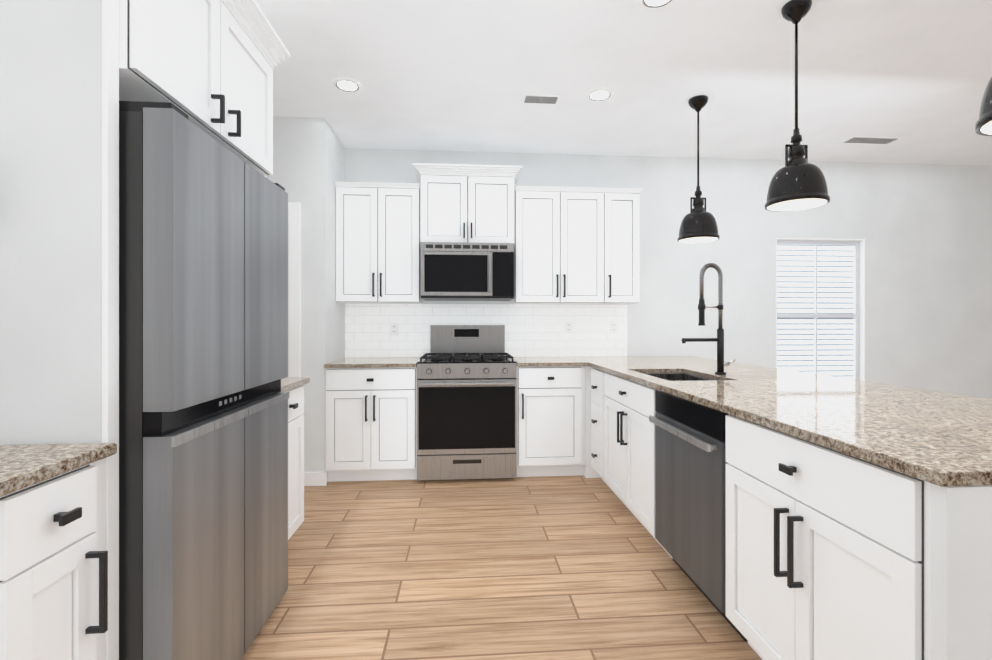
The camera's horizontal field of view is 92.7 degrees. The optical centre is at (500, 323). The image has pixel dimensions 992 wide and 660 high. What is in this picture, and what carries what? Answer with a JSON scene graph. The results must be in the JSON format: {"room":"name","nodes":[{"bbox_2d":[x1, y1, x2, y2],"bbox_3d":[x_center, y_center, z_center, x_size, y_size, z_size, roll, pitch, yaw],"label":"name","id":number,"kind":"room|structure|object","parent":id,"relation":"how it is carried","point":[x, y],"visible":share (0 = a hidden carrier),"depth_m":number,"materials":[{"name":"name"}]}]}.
{"room":"kitchen","nodes":[
{"label":"kitchen","id":0,"kind":"room"},
{"bbox_2d":[0,0,101,444],"bbox_3d":[-1.321,-0.165,1.204,0.604,2.768,0.038,0,0,-4],"label":"wall","id":1,"kind":"structure","parent":0,"point":[50,221],"depth_m":1.20,"materials":[{"name":"grey paint"}]},
{"bbox_2d":[102,0,118,659],"bbox_3d":[-1.012,-0.164,1.228,0.015,2.767,0.042,0,0,-4],"label":"panel","id":2,"kind":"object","parent":1,"relation":"attached to","point":[110,221],"depth_m":1.22,"materials":[{"name":"white"}]},
{"bbox_2d":[266,116,344,481],"bbox_3d":[-2.398,-0.165,3.866,2.100,2.770,0.761,0,0,-4],"label":"wall","id":3,"kind":"structure","parent":0,"point":[308,162],"depth_m":3.56,"materials":[{"name":"grey paint"}]},
{"bbox_2d":[288,202,300,376],"bbox_3d":[-1.980,0.157,3.507,0.970,2.125,0.017,0,0,-4],"label":"door frame","id":4,"kind":"structure","parent":3,"relation":"attached to","point":[294,289],"depth_m":3.53,"materials":[{"name":"white wood"}]},
{"bbox_2d":[304,472,326,485],"bbox_3d":[-1.399,1.170,3.555,0.184,0.100,0.014,0,0,-4],"label":"baseboard","id":5,"kind":"structure","parent":3,"relation":"attached to","point":[315,478],"depth_m":3.55,"materials":[{"name":"white wood"}]},
{"bbox_2d":[241,475,761,659],"bbox_3d":[1.493,1.269,0.874,9.400,0.100,8.227,0,0,-4],"label":"floor","id":6,"kind":"structure","parent":0,"point":[579,567],"depth_m":2.23,"materials":[{"name":"brown wood"}]},
{"bbox_2d":[0,458,107,659],"bbox_3d":[-1.269,0.777,1.027,0.679,0.885,0.316,0,0,-4],"label":"base cabinet","id":7,"kind":"object","parent":6,"relation":"on","point":[53,579],"visible":1,"depth_m":1.04,"materials":[{"name":"white wood"}]},
{"bbox_2d":[0,443,116,496],"bbox_3d":[-1.284,0.318,1.017,0.647,0.030,0.334,0,0,-4],"label":"countertop","id":8,"kind":"structure","parent":7,"relation":"on","point":[23,466],"depth_m":1.06,"materials":[{"name":"stone"}]},
{"bbox_2d":[119,101,288,659],"bbox_3d":[-1.262,0.311,1.658,0.717,1.817,0.837,0,0,-4],"label":"refrigerator","id":9,"kind":"object","parent":6,"relation":"on","point":[203,398],"visible":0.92,"depth_m":1.39,"materials":[{"name":"silver metal"}]},
{"bbox_2d":[286,385,303,539],"bbox_3d":[-1.375,0.777,2.401,0.679,0.885,0.466,0,0,-4],"label":"base cabinet","id":10,"kind":"object","parent":6,"relation":"on","point":[296,459],"visible":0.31,"depth_m":2.54,"materials":[{"name":"white wood"}]},
{"bbox_2d":[281,377,309,391],"bbox_3d":[-1.384,0.319,2.405,0.662,0.030,0.476,0,0,-4],"label":"countertop","id":11,"kind":"structure","parent":10,"relation":"on","point":[288,383],"depth_m":2.48,"materials":[{"name":"stone"}]},
{"bbox_2d":[325,367,416,481],"bbox_3d":[-0.999,0.777,3.866,0.682,0.885,0.672,0,0,-4],"label":"base cabinet","id":12,"kind":"object","parent":6,"relation":"on","point":[370,424],"visible":0.96,"depth_m":3.58,"materials":[{"name":"white wood"}]},
{"bbox_2d":[324,358,419,367],"bbox_3d":[-1.000,0.319,3.873,0.683,0.030,0.641,0,0,-4],"label":"countertop","id":13,"kind":"structure","parent":12,"relation":"on","point":[376,363],"depth_m":3.58,"materials":[{"name":"stone"}]},
{"bbox_2d":[417,325,516,480],"bbox_3d":[-0.273,0.618,3.895,0.758,1.204,0.707,0,0,-4],"label":"range","id":14,"kind":"object","parent":6,"relation":"on","point":[466,402],"visible":1,"depth_m":3.61,"materials":[{"name":"silver metal"}]},
{"bbox_2d":[516,366,584,476],"bbox_3d":[0.380,0.777,3.973,0.544,0.885,0.672,0,0,-4],"label":"base cabinet","id":15,"kind":"object","parent":6,"relation":"on","point":[551,421],"visible":0.94,"depth_m":3.69,"materials":[{"name":"white wood"}]},
{"bbox_2d":[583,366,601,477],"bbox_3d":[0.979,0.777,4.052,0.654,0.885,0.602,0,0,-4],"label":"base cabinet","id":16,"kind":"object","parent":6,"relation":"on","point":[589,471],"visible":0.07,"depth_m":3.73,"materials":[{"name":"white wood"}]},
{"bbox_2d":[591,368,616,495],"bbox_3d":[1.013,0.777,3.534,0.664,0.885,0.364,0,0,-4],"label":"base cabinet","id":17,"kind":"object","parent":6,"relation":"on","point":[597,420],"visible":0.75,"depth_m":3.48,"materials":[{"name":"white wood"}]},
{"bbox_2d":[604,373,707,558],"bbox_3d":[1.058,0.777,2.906,0.672,0.885,0.888,0,0,-4],"label":"base cabinet","id":18,"kind":"object","parent":6,"relation":"on","point":[629,449],"visible":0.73,"depth_m":2.81,"materials":[{"name":"white wood"}]},
{"bbox_2d":[513,356,991,486],"bbox_3d":[1.061,0.319,2.663,1.701,0.030,3.370,0,0,-4],"label":"countertop","id":19,"kind":"structure","parent":18,"relation":"on","point":[942,439],"depth_m":1.67,"materials":[{"name":"stone"}]},
{"bbox_2d":[643,373,711,380],"bbox_3d":[1.066,0.442,2.843,0.404,0.213,0.674,0,0,-4],"label":"undermount sink","id":20,"kind":"object","parent":19,"relation":"in","point":[677,377],"visible":0.08,"depth_m":3.17,"materials":[{"name":"metal"}]},
{"bbox_2d":[682,263,735,374],"bbox_3d":[1.240,-0.028,2.812,0.323,0.662,0.060,0,0,-4],"label":"faucet","id":21,"kind":"object","parent":19,"relation":"on","point":[719,339],"visible":1,"depth_m":2.80,"materials":[{"name":"matte black metal"}]},
{"bbox_2d":[649,390,747,641],"bbox_3d":[1.100,0.779,2.139,0.646,0.881,0.634,0,0,-4],"label":"dishwasher","id":22,"kind":"object","parent":6,"relation":"on","point":[690,486],"visible":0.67,"depth_m":2.03,"materials":[{"name":"silver metal"}]},
{"bbox_2d":[726,414,929,659],"bbox_3d":[1.172,0.777,1.422,0.672,0.885,0.792,0,0,-4],"label":"base cabinet","id":23,"kind":"object","parent":6,"relation":"on","point":[827,553],"visible":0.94,"depth_m":1.31,"materials":[{"name":"white wood"}]},
{"bbox_2d":[255,0,991,165],"bbox_3d":[1.493,-1.601,0.874,9.400,0.100,8.227,0,0,-4],"label":"ceiling","id":24,"kind":"structure","parent":0,"point":[466,75],"depth_m":2.96,"materials":[{"name":"white paint"}]},
{"bbox_2d":[333,78,361,92],"bbox_3d":[-0.993,-1.546,3.076,0.184,0.007,0.184,0,0,-4],"label":"recessed light","id":25,"kind":"object","parent":24,"relation":"in","point":[347,85],"visible":1,"depth_m":3.07,"materials":[{"name":"white plastic"}]},
{"bbox_2d":[521,94,561,104],"bbox_3d":[0.282,-1.545,3.266,0.260,0.008,0.140,0,0,-4],"label":"ceiling vent","id":26,"kind":"object","parent":24,"relation":"in","point":[540,99],"visible":1,"depth_m":3.25,"materials":[{"name":"white metal"}]},
{"bbox_2d":[586,88,613,101],"bbox_3d":[0.676,-1.546,3.204,0.184,0.007,0.184,0,0,-4],"label":"recessed light","id":27,"kind":"object","parent":24,"relation":"in","point":[599,94],"visible":1,"depth_m":3.19,"materials":[{"name":"white plastic"}]},
{"bbox_2d":[638,0,674,9],"bbox_3d":[0.750,-1.546,2.240,0.184,0.007,0.184,0,0,-4],"label":"recessed light","id":28,"kind":"object","parent":24,"relation":"in","point":[652,4],"visible":1,"depth_m":2.28,"materials":[{"name":"white plastic"}]},
{"bbox_2d":[677,95,719,242],"bbox_3d":[1.372,-1.063,3.272,0.270,0.972,0.270,0,0,-4],"label":"pendant light","id":29,"kind":"object","parent":24,"relation":"hanging from","point":[698,224],"visible":1,"depth_m":3.23,"materials":[{"name":"black metal"}]},
{"bbox_2d":[765,0,829,211],"bbox_3d":[1.446,-1.063,2.307,0.270,0.972,0.270,0,0,-4],"label":"pendant light","id":30,"kind":"object","parent":24,"relation":"hanging from","point":[798,182],"visible":1,"depth_m":2.27,"materials":[{"name":"black metal"}]},
{"bbox_2d":[839,136,901,144],"bbox_3d":[3.128,-1.545,3.995,0.430,0.008,0.155,0,0,-4],"label":"ceiling vent","id":31,"kind":"object","parent":24,"relation":"in","point":[873,140],"visible":1,"depth_m":3.98,"materials":[{"name":"white metal"}]},
{"bbox_2d":[975,76,991,135],"bbox_3d":[1.522,-1.064,1.324,0.270,0.972,0.270,0,0,-4],"label":"pendant light","id":32,"kind":"object","parent":24,"relation":"hanging from","point":[983,125],"visible":1,"depth_m":1.37,"materials":[{"name":"black metal"}]},
{"bbox_2d":[345,148,991,398],"bbox_3d":[2.264,-0.165,4.532,7.300,2.770,0.150,0,0,-4],"label":"wall","id":33,"kind":"structure","parent":0,"point":[924,231],"depth_m":4.48,"materials":[{"name":"grey paint"}]},
{"bbox_2d":[335,182,422,303],"bbox_3d":[-1.014,-0.663,4.018,0.677,0.975,0.367,0,0,-4],"label":"upper cabinet","id":34,"kind":"object","parent":33,"relation":"attached to","point":[378,252],"visible":0.96,"depth_m":3.88,"materials":[{"name":"white wood"}]},
{"bbox_2d":[413,163,521,244],"bbox_3d":[-0.278,-0.977,4.054,0.891,0.636,0.410,0,0,-4],"label":"upper cabinet","id":35,"kind":"object","parent":33,"relation":"attached to","point":[468,203],"visible":0.85,"depth_m":3.90,"materials":[{"name":"white wood"}]},
{"bbox_2d":[421,242,513,300],"bbox_3d":[-0.277,-0.429,4.016,0.752,0.450,0.483,0,0,-4],"label":"over-the-range microwave","id":36,"kind":"object","parent":35,"relation":"attached to","point":[457,271],"visible":1,"depth_m":3.82,"materials":[{"name":"silver metal"}]},
{"bbox_2d":[345,304,626,357],"bbox_3d":[-0.097,0.065,4.269,2.547,0.476,0.007,0,0,-4],"label":"backsplash","id":37,"kind":"structure","parent":33,"relation":"attached to","point":[534,330],"depth_m":4.28,"materials":[{"name":"tile"}]},
{"bbox_2d":[390,323,397,335],"bbox_3d":[-0.940,0.050,4.195,0.072,0.115,0.008,0,0,-4],"label":"electrical outlet","id":38,"kind":"object","parent":37,"relation":"attached to","point":[393,329],"visible":1,"depth_m":4.19,"materials":[{"name":"white plastic"}]},
{"bbox_2d":[565,321,572,333],"bbox_3d":[0.628,0.035,4.316,0.072,0.115,0.008,0,0,-4],"label":"electrical outlet","id":39,"kind":"object","parent":37,"relation":"attached to","point":[568,327],"visible":1,"depth_m":4.31,"materials":[{"name":"white plastic"}]},
{"bbox_2d":[610,321,617,332],"bbox_3d":[1.047,0.035,4.348,0.072,0.115,0.008,0,0,-4],"label":"electrical outlet","id":40,"kind":"object","parent":37,"relation":"attached to","point":[613,326],"visible":1,"depth_m":4.35,"materials":[{"name":"white plastic"}]},
{"bbox_2d":[512,186,642,303],"bbox_3d":[0.663,-0.663,4.148,1.091,0.975,0.367,0,0,-4],"label":"upper cabinet","id":41,"kind":"object","parent":33,"relation":"attached to","point":[576,245],"visible":1,"depth_m":4.01,"materials":[{"name":"white wood"}]},
{"bbox_2d":[776,238,864,380],"bbox_3d":[3.066,-0.062,4.546,0.965,1.504,0.115,0,0,-4],"label":"window","id":42,"kind":"structure","parent":33,"relation":"in","point":[820,306],"depth_m":4.58,"materials":[{"name":"white plastic"}]},
{"bbox_2d":[930,483,991,659],"bbox_3d":[1.227,0.778,1.009,0.630,0.883,0.035,0,0,-4],"label":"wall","id":43,"kind":"structure","parent":0,"point":[960,572],"depth_m":0.95,"materials":[{"name":"grey paint"}]},
{"bbox_3d":[-2.311,-0.166,-0.426,1.615,2.770,6.220,0,0,-4],"label":"wall","id":44,"kind":"structure","parent":0,"visible":0},
{"bbox_2d":[119,0,289,175],"bbox_3d":[-1.294,-0.956,1.688,0.732,0.560,0.914,0,0,-4],"label":"upper cabinet","id":45,"kind":"object","parent":44,"relation":"attached to","point":[206,66],"visible":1,"depth_m":1.63,"materials":[{"name":"white wood"}]}
]}

